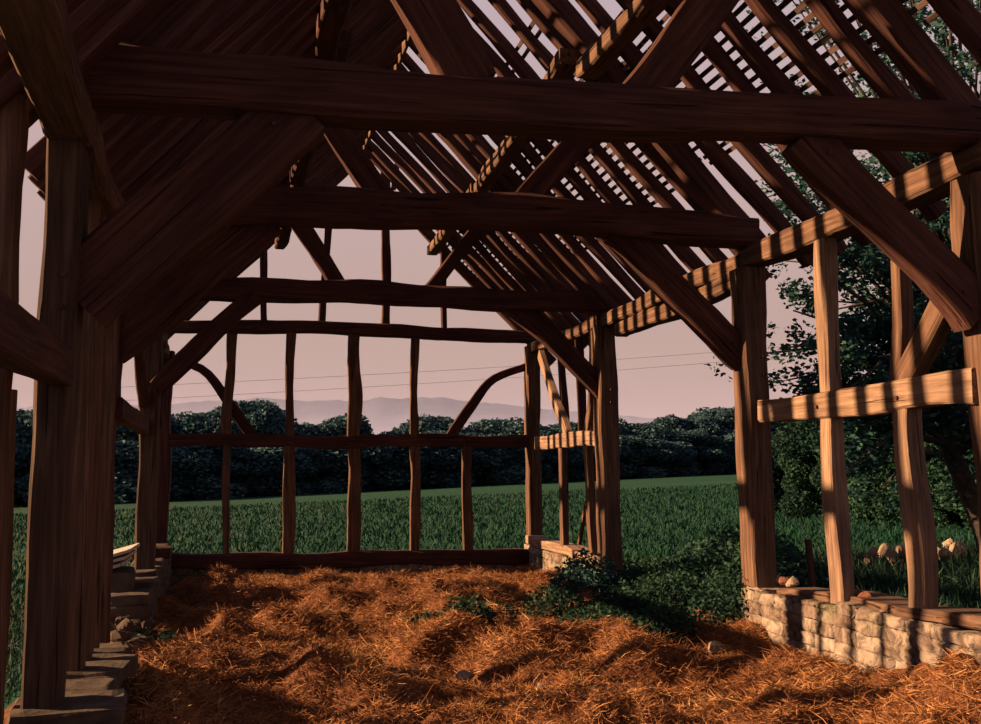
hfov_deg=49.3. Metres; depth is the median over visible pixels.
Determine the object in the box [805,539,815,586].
leaning stick
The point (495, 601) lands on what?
clump
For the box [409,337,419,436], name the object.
stud
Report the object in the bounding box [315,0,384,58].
rafter
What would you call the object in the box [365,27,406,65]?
rafter
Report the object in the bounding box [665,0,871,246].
rafter
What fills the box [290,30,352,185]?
purlin
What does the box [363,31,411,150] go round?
board
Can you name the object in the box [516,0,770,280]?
rafter
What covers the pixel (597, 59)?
purlin
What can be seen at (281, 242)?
purlin
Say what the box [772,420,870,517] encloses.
bush
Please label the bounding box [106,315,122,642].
stud
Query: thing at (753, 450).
post
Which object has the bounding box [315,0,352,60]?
purlin
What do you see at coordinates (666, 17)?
batten
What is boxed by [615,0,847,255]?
rafter
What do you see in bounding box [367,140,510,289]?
rafter
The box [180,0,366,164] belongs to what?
rafter
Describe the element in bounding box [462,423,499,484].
tree
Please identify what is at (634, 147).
batten
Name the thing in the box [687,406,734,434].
tree
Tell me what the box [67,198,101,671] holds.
stud
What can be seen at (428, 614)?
clump
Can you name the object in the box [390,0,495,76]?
strut
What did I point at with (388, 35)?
rafter
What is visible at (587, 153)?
batten
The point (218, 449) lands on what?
tree
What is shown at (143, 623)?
rubble stone
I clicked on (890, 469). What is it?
bush
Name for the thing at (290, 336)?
stud
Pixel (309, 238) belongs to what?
strut
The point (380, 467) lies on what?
tree
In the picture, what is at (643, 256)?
knee brace
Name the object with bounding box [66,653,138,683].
stone slab
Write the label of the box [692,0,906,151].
batten
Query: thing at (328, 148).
rafter
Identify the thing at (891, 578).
grass
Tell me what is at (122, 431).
tree
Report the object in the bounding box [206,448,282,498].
tree
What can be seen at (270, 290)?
tie beam
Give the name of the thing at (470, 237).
strut
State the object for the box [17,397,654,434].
hills
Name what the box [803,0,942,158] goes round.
rafter
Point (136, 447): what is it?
tree
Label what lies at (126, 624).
rubble stone
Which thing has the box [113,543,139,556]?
board
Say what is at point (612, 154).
batten
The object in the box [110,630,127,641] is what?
rubble stone
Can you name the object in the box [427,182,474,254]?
purlin
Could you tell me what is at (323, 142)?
rafter
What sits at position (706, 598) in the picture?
clump
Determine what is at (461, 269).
rafter
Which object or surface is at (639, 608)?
clump
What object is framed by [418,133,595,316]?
rafter
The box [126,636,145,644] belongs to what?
rubble stone
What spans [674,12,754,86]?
batten
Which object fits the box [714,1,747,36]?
batten
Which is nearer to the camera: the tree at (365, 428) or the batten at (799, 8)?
the batten at (799, 8)
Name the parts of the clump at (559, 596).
stem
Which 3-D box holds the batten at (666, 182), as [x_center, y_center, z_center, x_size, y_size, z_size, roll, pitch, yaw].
[1.402,-1.589,11.492,0.042,0.049,4.298,1,-5,-12]
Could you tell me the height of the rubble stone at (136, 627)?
0.109 m
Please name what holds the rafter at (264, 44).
on the wall plate at (102, 186)
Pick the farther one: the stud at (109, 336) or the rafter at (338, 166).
the rafter at (338, 166)
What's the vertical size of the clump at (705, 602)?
0.378 m
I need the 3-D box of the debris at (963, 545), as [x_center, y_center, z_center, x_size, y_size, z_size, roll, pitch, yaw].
[7.154,2.858,16.253,0.178,0.258,0.225,2,-6,-24]
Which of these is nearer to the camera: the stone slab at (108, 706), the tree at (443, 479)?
the stone slab at (108, 706)
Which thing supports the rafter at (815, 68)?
on the wall plate at (927, 183)
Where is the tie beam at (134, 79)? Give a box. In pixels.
[84,42,980,152]
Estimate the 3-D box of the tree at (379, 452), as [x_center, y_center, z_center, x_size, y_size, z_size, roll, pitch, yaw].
[-16.406,12.354,125.850,14.764,7.342,13.663,0,-5,-2]
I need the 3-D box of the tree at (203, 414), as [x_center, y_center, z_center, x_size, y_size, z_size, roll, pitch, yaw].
[-33.674,11.141,122.369,7.913,10.953,7.812,3,-6,-29]
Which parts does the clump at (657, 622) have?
stem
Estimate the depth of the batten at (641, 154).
10.66 m
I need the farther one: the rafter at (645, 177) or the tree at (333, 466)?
the tree at (333, 466)
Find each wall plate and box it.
[85,117,124,216]
[163,333,169,358]
[527,314,600,352]
[601,254,739,326]
[739,138,980,266]
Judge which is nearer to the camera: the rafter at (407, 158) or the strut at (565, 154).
the strut at (565, 154)
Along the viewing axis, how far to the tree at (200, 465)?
109.62 m
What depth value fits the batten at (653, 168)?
10.67 m
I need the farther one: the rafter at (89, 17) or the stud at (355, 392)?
the stud at (355, 392)
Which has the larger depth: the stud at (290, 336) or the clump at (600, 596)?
the stud at (290, 336)
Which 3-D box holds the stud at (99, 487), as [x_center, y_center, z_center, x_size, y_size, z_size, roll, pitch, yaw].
[-2.607,0.561,7.080,0.082,3.001,0.090,2,-5,-11]
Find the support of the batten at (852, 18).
attached to the rafter at (890, 23)
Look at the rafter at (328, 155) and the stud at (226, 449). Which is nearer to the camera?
the rafter at (328, 155)
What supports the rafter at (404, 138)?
on the wall plate at (581, 330)
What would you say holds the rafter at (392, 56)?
on the wall plate
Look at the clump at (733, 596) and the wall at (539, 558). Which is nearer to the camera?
the clump at (733, 596)
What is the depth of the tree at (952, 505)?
24.02 m
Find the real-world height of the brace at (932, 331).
1.022 m
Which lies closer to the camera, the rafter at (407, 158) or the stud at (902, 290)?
the stud at (902, 290)
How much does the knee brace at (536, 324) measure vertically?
1.333 m
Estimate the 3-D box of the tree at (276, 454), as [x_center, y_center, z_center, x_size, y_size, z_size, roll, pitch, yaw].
[-25.810,12.209,119.483,12.947,6.957,13.990,0,-5,-4]
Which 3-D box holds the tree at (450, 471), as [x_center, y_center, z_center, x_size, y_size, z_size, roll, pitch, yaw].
[-4.673,12.628,134.458,9.839,7.526,9.712,2,-6,-21]
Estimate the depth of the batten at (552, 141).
11.74 m
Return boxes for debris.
[864,547,877,565]
[878,543,888,563]
[885,547,899,566]
[894,544,905,561]
[938,548,951,560]
[942,538,953,547]
[949,542,963,559]
[958,542,966,556]
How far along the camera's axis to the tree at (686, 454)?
151.41 m
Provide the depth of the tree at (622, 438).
146.68 m
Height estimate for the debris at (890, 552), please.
0.307 m
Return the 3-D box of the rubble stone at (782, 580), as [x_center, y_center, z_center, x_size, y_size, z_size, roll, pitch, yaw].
[2.485,1.841,8.996,0.122,0.070,0.077,-1,-6,15]
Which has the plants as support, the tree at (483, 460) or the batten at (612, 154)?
the tree at (483, 460)
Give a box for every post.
[20,138,89,708]
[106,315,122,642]
[134,336,162,569]
[156,351,174,542]
[524,346,542,544]
[592,325,622,574]
[729,266,777,587]
[950,171,980,585]
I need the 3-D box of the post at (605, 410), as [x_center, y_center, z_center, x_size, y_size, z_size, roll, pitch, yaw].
[1.481,1.202,13.557,0.282,3.331,0.332,0,-5,-11]
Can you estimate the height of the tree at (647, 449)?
6.761 m
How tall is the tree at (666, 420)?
10.524 m
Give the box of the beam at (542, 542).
[525,535,597,561]
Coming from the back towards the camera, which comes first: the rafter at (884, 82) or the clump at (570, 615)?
the clump at (570, 615)
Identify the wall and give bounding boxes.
[65,647,131,691]
[110,542,172,630]
[171,564,528,581]
[524,544,605,591]
[741,584,980,672]
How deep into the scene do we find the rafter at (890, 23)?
6.31 m
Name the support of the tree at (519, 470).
on the plants
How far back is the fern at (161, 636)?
8.73 m
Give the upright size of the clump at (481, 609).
0.315 m
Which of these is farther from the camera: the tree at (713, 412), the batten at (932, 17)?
the tree at (713, 412)
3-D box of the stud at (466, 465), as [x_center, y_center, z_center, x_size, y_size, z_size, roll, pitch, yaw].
[-0.369,2.199,17.162,0.178,1.824,0.136,0,-5,-11]
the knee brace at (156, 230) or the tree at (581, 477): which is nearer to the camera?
the knee brace at (156, 230)
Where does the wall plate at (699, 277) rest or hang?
on the post at (753, 450)
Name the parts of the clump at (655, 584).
stem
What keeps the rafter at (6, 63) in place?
on the diagonal brace at (37, 37)
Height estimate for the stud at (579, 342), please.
1.412 m
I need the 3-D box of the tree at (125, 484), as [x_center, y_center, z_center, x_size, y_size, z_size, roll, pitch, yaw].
[-39.551,10.938,105.272,15.542,7.729,14.383,1,-5,-6]
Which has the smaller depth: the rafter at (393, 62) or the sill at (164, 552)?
the rafter at (393, 62)
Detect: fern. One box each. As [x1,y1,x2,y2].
[131,626,169,645]
[150,628,180,644]
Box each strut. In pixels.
[278,182,344,279]
[324,127,390,190]
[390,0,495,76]
[425,230,484,285]
[515,64,628,194]
[622,0,739,86]
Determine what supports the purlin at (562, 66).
attached to the rafter at (466, 159)
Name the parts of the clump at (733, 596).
stem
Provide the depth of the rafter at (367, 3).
9.30 m
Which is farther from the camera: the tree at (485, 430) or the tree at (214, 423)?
the tree at (485, 430)
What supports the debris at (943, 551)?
on the ground at (13, 698)
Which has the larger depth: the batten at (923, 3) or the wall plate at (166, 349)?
the wall plate at (166, 349)
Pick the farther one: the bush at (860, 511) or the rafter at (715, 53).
the bush at (860, 511)
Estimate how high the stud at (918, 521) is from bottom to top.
1.375 m
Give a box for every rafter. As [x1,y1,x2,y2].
[0,0,85,77]
[0,0,130,109]
[25,0,226,180]
[26,0,164,127]
[28,0,257,193]
[37,0,278,200]
[108,0,302,177]
[113,0,318,188]
[119,0,321,201]
[129,13,317,198]
[166,168,345,333]
[168,170,348,339]
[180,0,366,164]
[180,146,362,319]
[272,137,327,186]
[286,143,328,186]
[288,130,352,186]
[306,130,362,180]
[306,130,368,186]
[307,130,356,177]
[308,0,374,58]
[309,133,367,186]
[314,140,364,185]
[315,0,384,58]
[351,18,404,64]
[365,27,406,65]
[365,148,499,288]
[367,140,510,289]
[370,32,406,66]
[371,131,574,346]
[377,131,587,348]
[378,43,401,68]
[384,55,397,68]
[390,187,556,365]
[392,132,588,345]
[393,63,619,309]
[402,52,632,305]
[407,133,588,322]
[409,40,644,298]
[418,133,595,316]
[435,133,609,316]
[457,0,706,271]
[474,29,687,275]
[488,0,727,262]
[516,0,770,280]
[520,142,650,291]
[530,138,601,201]
[532,0,765,250]
[575,0,812,267]
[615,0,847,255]
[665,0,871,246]
[719,12,859,161]
[744,0,946,221]
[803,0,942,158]
[842,0,980,104]
[926,0,980,64]
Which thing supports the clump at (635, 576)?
on the ground at (13, 698)
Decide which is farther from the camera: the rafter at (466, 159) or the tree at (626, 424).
the tree at (626, 424)
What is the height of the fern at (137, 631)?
0.288 m
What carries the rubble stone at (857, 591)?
on the wall at (856, 630)
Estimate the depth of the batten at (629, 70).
8.89 m
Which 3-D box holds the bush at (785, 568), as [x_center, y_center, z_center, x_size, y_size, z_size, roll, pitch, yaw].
[2.766,2.270,11.812,2.078,0.952,2.079,2,-6,-20]
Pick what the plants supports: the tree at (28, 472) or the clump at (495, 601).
the tree at (28, 472)
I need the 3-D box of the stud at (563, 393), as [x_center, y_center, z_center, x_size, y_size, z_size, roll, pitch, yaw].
[1.083,0.499,15.852,0.113,1.222,0.362,1,-5,-11]
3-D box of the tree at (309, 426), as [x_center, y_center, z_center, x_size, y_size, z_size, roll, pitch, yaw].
[-23.058,12.348,133.168,12.961,9.797,11.994,-3,-6,31]
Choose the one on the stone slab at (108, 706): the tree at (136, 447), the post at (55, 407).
the post at (55, 407)
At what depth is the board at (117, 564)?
10.55 m
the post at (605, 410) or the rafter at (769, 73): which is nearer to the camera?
the rafter at (769, 73)
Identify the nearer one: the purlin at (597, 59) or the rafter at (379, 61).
the purlin at (597, 59)
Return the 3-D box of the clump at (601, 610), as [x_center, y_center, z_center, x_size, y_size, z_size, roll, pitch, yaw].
[1.065,2.394,9.810,0.749,0.313,0.740,-1,-5,9]
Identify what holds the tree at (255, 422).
on the plants
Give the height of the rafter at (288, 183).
3.356 m
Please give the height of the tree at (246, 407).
12.799 m
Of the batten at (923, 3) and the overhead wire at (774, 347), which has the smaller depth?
the batten at (923, 3)
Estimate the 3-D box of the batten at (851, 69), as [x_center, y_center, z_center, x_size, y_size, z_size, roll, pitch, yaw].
[2.226,-1.864,7.832,0.042,0.049,3.032,1,-5,-12]
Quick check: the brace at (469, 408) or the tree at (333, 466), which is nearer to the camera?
the brace at (469, 408)
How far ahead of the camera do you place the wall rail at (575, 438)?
15.16 m
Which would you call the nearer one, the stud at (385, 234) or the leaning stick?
the leaning stick
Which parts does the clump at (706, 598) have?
stem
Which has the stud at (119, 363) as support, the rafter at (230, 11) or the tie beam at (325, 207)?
the tie beam at (325, 207)
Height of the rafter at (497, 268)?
3.282 m
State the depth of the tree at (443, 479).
127.97 m
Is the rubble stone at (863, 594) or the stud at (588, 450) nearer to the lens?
the rubble stone at (863, 594)
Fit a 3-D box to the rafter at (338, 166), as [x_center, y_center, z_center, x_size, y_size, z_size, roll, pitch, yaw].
[-3.456,-1.780,15.629,3.312,3.356,0.165,1,-5,-12]
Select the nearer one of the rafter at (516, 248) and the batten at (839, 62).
the batten at (839, 62)
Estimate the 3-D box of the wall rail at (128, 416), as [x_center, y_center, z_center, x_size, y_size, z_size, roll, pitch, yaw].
[-3.459,0.558,10.352,0.131,0.183,4.279,1,-6,-15]
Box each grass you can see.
[4,592,24,705]
[623,537,980,608]
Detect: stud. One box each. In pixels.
[0,94,28,723]
[4,389,17,694]
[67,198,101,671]
[86,212,107,660]
[93,328,106,651]
[94,323,112,647]
[100,317,118,642]
[220,332,237,434]
[222,445,229,553]
[260,249,267,319]
[282,442,295,553]
[285,332,295,435]
[318,179,335,320]
[347,334,362,436]
[347,448,360,550]
[381,172,390,323]
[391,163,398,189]
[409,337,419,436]
[409,446,420,550]
[440,243,446,327]
[461,446,473,549]
[557,359,569,431]
[558,448,568,547]
[575,338,585,430]
[583,330,593,430]
[583,445,596,554]
[813,237,854,603]
[889,259,913,378]
[893,409,937,608]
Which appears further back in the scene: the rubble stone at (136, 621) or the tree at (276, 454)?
the tree at (276, 454)
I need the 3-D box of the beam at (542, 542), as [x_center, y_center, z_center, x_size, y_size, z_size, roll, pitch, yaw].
[1.092,2.705,15.472,0.314,0.151,4.039,1,-5,-11]
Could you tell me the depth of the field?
33.96 m
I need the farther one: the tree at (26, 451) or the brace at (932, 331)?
the tree at (26, 451)
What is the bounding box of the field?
[11,482,974,607]
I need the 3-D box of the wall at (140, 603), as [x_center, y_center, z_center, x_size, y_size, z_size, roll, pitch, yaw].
[-4.172,2.779,13.011,0.415,0.715,6.869,1,-6,-15]
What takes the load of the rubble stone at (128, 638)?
on the rubble stone
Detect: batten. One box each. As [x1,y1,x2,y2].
[497,21,534,76]
[512,29,541,72]
[519,61,622,177]
[549,142,600,190]
[553,145,609,195]
[555,159,649,234]
[558,166,655,239]
[564,173,662,245]
[568,157,701,250]
[569,143,627,191]
[575,145,637,197]
[583,152,643,199]
[584,188,675,249]
[622,13,669,66]
[626,43,652,73]
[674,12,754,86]
[684,0,792,87]
[686,15,856,143]
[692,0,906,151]
[703,36,874,159]
[706,1,806,86]
[709,47,883,164]
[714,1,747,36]
[716,0,834,89]
[749,4,847,82]
[908,0,928,14]
[922,12,938,25]
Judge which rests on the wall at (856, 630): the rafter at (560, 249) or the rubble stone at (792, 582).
the rubble stone at (792, 582)
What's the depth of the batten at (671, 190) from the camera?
10.63 m
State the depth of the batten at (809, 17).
7.51 m
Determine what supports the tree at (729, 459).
on the plants
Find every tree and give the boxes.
[14,409,32,506]
[14,420,31,502]
[14,437,138,503]
[21,409,32,491]
[116,407,138,501]
[118,448,209,500]
[119,445,138,501]
[170,446,246,498]
[171,411,212,433]
[176,446,249,498]
[177,412,209,433]
[190,411,242,498]
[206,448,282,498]
[210,398,300,435]
[230,447,313,495]
[247,407,285,434]
[265,447,325,493]
[275,450,348,493]
[294,422,341,435]
[295,424,324,435]
[305,446,410,492]
[317,417,344,434]
[318,413,372,435]
[361,449,404,489]
[362,446,449,490]
[376,430,474,487]
[381,426,428,487]
[393,413,463,487]
[426,433,477,486]
[443,432,525,485]
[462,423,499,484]
[465,417,553,483]
[472,433,549,484]
[513,424,547,434]
[522,430,558,481]
[541,447,595,482]
[543,424,574,433]
[551,421,577,430]
[568,442,637,480]
[594,435,645,478]
[619,418,634,432]
[619,425,629,435]
[620,435,678,478]
[626,422,673,476]
[637,441,699,476]
[651,414,693,438]
[665,412,719,474]
[669,429,726,474]
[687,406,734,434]
[697,444,736,474]
[700,429,774,473]
[704,0,980,554]
[717,406,734,466]
[771,422,781,431]
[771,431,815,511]
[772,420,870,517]
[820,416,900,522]
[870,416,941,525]
[924,422,971,527]
[934,411,976,532]
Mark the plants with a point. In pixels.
(699, 480)
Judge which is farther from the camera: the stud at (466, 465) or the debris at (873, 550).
the stud at (466, 465)
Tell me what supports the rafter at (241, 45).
on the wall plate at (102, 186)
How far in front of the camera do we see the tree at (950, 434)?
13.48 m
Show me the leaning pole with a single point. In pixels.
(583, 519)
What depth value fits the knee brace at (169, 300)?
8.47 m
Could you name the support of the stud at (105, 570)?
attached to the wall plate at (102, 186)
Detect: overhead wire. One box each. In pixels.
[126,354,808,400]
[130,347,775,386]
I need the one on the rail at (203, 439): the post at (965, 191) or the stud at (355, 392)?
the stud at (355, 392)
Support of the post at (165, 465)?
on the sill at (504, 556)
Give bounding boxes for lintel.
[614,275,730,336]
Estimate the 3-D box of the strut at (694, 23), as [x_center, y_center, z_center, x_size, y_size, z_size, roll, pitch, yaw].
[1.107,-1.878,6.122,0.824,0.993,0.163,1,-5,-11]
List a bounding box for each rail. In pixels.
[0,290,74,385]
[115,397,149,433]
[168,433,529,449]
[534,431,594,449]
[757,368,977,421]
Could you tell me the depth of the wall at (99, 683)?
6.06 m
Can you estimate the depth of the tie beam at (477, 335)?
17.05 m
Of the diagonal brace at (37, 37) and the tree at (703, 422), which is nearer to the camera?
the diagonal brace at (37, 37)
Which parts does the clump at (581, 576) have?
stem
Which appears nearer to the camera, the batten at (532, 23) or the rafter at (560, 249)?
the batten at (532, 23)
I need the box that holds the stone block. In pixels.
[111,566,135,592]
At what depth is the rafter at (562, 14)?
9.34 m
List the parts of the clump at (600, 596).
stem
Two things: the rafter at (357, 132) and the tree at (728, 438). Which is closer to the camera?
the rafter at (357, 132)
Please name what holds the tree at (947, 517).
on the plants
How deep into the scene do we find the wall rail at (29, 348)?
3.99 m
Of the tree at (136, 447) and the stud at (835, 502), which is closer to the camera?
the stud at (835, 502)
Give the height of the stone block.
0.434 m
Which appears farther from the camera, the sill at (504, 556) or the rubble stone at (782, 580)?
the sill at (504, 556)
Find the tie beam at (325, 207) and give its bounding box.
[229,186,759,249]
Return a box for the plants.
[12,474,964,579]
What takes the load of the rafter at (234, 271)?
on the wall plate at (166, 349)
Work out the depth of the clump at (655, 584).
10.90 m
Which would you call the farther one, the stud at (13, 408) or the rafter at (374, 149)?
the rafter at (374, 149)
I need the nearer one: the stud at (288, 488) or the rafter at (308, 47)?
the rafter at (308, 47)
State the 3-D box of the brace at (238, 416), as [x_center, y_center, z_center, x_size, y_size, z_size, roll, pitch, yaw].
[-4.326,0.553,16.626,1.416,1.323,0.094,1,-5,-11]
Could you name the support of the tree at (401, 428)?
on the plants
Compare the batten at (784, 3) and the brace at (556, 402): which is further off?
the brace at (556, 402)
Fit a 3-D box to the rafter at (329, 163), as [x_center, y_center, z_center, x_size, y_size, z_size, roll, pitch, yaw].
[-3.270,-1.852,14.901,3.300,3.366,0.175,1,-5,-11]
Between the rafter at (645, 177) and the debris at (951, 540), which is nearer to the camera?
the rafter at (645, 177)
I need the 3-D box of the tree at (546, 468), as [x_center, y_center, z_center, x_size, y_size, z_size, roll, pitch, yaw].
[5.834,12.897,141.699,10.154,7.767,10.024,3,-6,-26]
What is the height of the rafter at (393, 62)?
3.353 m
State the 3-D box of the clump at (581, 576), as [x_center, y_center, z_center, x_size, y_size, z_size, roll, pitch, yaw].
[1.162,2.471,12.566,0.994,0.581,0.986,1,-5,-11]
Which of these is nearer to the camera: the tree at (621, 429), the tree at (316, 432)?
the tree at (316, 432)
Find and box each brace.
[0,0,95,141]
[78,112,324,328]
[120,224,281,363]
[134,350,147,407]
[149,287,262,394]
[192,363,257,433]
[446,363,524,434]
[505,310,597,397]
[537,350,572,432]
[603,236,740,369]
[781,136,979,331]
[889,301,950,380]
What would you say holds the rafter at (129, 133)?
on the wall plate at (102, 186)
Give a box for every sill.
[132,546,170,558]
[171,548,528,568]
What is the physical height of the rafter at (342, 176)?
3.358 m
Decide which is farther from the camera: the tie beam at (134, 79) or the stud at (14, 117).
the tie beam at (134, 79)
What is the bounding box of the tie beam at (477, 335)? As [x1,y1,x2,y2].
[171,320,536,343]
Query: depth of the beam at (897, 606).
7.00 m
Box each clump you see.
[410,609,443,624]
[435,593,497,625]
[476,598,518,619]
[520,578,588,620]
[549,547,629,597]
[557,601,637,624]
[569,606,635,624]
[583,585,658,615]
[608,554,668,597]
[621,567,713,612]
[624,608,685,631]
[627,597,702,644]
[678,602,729,618]
[683,557,743,627]
[707,542,747,624]
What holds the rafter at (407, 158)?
on the wall plate at (581, 330)
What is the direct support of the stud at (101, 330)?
on the stone slab at (123, 666)
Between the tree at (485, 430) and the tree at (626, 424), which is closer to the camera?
the tree at (485, 430)
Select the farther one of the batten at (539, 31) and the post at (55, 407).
the batten at (539, 31)
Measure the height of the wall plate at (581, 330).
0.225 m
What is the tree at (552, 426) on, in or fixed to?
on the plants
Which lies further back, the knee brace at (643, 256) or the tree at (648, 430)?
the tree at (648, 430)
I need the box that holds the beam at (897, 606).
[777,587,980,629]
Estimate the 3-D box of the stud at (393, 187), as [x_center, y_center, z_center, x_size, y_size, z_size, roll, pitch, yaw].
[-1.530,-3.125,17.434,0.170,0.646,0.135,1,-5,-11]
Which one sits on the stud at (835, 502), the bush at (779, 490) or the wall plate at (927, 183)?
the wall plate at (927, 183)
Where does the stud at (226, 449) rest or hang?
on the sill at (504, 556)
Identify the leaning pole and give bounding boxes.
[577,504,585,544]
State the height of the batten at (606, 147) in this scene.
0.049 m
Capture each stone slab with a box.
[7,688,126,723]
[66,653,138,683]
[99,641,128,647]
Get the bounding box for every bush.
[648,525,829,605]
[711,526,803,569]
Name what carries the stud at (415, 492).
on the sill at (504, 556)
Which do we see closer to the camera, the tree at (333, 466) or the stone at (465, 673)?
the stone at (465, 673)
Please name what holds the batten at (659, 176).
attached to the rafter at (466, 159)
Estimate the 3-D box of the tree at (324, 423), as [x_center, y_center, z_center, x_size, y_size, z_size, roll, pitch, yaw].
[-19.501,11.895,133.324,7.520,10.409,7.424,2,-6,-19]
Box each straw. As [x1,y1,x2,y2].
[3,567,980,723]
[6,562,980,723]
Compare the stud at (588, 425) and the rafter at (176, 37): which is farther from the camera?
the stud at (588, 425)
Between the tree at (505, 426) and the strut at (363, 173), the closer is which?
the strut at (363, 173)
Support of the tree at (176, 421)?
on the plants
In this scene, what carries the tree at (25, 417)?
on the plants
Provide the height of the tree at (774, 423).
11.220 m
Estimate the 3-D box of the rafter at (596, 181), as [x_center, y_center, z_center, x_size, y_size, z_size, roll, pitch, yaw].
[0.797,-2.247,11.095,3.071,3.280,0.129,1,-5,-11]
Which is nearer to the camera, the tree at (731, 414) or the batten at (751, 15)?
the batten at (751, 15)
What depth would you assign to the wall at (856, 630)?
7.52 m
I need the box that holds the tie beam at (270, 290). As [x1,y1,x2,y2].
[199,277,608,313]
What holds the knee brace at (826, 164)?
attached to the post at (965, 191)
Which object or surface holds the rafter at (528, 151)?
on the wall plate at (699, 277)
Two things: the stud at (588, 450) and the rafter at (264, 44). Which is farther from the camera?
the stud at (588, 450)
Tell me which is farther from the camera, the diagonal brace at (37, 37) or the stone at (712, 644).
the stone at (712, 644)
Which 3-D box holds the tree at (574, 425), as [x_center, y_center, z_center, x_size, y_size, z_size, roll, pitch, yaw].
[12.572,13.208,153.868,11.849,9.678,12.804,-2,-6,23]
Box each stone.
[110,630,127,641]
[110,630,130,640]
[115,615,129,624]
[116,618,133,630]
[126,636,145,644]
[127,625,143,634]
[131,637,148,647]
[132,619,141,625]
[139,617,155,629]
[456,670,474,682]
[708,641,723,653]
[779,577,789,584]
[785,576,798,586]
[854,589,862,594]
[856,592,871,596]
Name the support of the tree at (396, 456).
on the plants
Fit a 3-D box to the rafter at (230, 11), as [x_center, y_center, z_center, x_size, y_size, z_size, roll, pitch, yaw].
[-1.206,-2.623,6.672,3.012,3.350,0.170,1,-5,-12]
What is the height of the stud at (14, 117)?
2.890 m
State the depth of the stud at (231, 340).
16.57 m
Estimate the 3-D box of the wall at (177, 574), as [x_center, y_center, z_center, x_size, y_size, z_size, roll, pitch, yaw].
[-2.288,3.360,16.730,5.925,0.649,0.302,1,-5,-11]
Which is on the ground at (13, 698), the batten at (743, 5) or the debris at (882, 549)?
the debris at (882, 549)
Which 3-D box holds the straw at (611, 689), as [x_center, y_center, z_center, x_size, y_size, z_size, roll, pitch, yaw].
[-0.700,2.374,10.050,5.625,0.893,13.634,1,-5,-11]
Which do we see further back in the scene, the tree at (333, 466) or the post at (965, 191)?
the tree at (333, 466)
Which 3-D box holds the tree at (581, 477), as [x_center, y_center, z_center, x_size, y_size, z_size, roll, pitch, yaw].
[13.846,13.785,147.243,12.917,6.424,11.954,1,-5,-6]
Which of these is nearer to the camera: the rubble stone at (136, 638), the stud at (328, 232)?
the rubble stone at (136, 638)
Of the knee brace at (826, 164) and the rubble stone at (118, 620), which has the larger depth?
the rubble stone at (118, 620)
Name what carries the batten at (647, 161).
attached to the rafter at (466, 159)
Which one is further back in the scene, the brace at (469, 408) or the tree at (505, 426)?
the tree at (505, 426)
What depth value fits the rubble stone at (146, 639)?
8.94 m
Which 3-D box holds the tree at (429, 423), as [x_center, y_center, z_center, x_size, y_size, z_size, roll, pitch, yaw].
[-8.303,12.092,139.460,11.891,10.701,11.005,-5,-7,44]
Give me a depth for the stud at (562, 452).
15.38 m
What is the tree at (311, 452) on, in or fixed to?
on the plants
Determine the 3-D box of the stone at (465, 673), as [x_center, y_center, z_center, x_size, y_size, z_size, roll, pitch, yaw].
[-0.195,2.438,8.299,0.134,0.095,0.118,-4,-7,37]
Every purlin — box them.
[274,182,305,249]
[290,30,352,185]
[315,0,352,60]
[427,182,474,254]
[474,48,580,191]
[576,0,671,79]
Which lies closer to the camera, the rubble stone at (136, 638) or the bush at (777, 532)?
the rubble stone at (136, 638)
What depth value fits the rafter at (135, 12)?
5.22 m
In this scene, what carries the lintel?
attached to the post at (753, 450)
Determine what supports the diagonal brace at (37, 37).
on the post at (55, 407)
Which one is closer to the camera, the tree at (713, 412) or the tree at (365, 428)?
the tree at (365, 428)
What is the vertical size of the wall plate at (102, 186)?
0.209 m
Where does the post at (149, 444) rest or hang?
on the wall at (140, 603)
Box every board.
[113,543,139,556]
[113,549,135,562]
[113,556,131,568]
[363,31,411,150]
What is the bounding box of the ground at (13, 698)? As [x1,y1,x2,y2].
[4,531,979,709]
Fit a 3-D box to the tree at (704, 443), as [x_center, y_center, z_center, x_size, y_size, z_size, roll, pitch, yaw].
[29.803,13.590,156.643,9.721,7.436,9.596,-4,-7,36]
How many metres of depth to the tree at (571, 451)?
141.34 m
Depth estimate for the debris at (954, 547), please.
15.25 m
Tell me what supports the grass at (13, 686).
on the ground at (13, 698)
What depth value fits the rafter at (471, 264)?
16.73 m
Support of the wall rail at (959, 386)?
attached to the post at (965, 191)
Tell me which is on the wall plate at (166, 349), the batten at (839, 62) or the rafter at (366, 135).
the rafter at (366, 135)
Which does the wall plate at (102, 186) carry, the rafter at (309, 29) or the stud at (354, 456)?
the rafter at (309, 29)
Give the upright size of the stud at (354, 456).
1.786 m
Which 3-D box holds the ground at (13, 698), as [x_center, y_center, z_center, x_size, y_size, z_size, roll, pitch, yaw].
[1.769,2.704,11.368,32.000,1.786,22.000,1,-5,-11]
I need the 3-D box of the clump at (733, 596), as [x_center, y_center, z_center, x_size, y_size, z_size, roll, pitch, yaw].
[2.216,1.957,9.460,0.591,0.725,0.588,1,-5,-11]
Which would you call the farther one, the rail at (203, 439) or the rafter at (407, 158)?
the rail at (203, 439)
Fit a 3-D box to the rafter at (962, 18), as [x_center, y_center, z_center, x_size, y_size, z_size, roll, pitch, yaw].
[1.926,-2.736,5.873,2.899,3.277,0.130,1,-5,-11]
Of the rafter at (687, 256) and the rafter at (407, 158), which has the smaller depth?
the rafter at (687, 256)
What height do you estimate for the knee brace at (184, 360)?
1.295 m
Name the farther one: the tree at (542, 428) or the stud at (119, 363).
the tree at (542, 428)
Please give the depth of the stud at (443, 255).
17.34 m
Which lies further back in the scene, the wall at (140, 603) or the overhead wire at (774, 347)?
the overhead wire at (774, 347)
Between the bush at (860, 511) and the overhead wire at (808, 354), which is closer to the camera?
the bush at (860, 511)

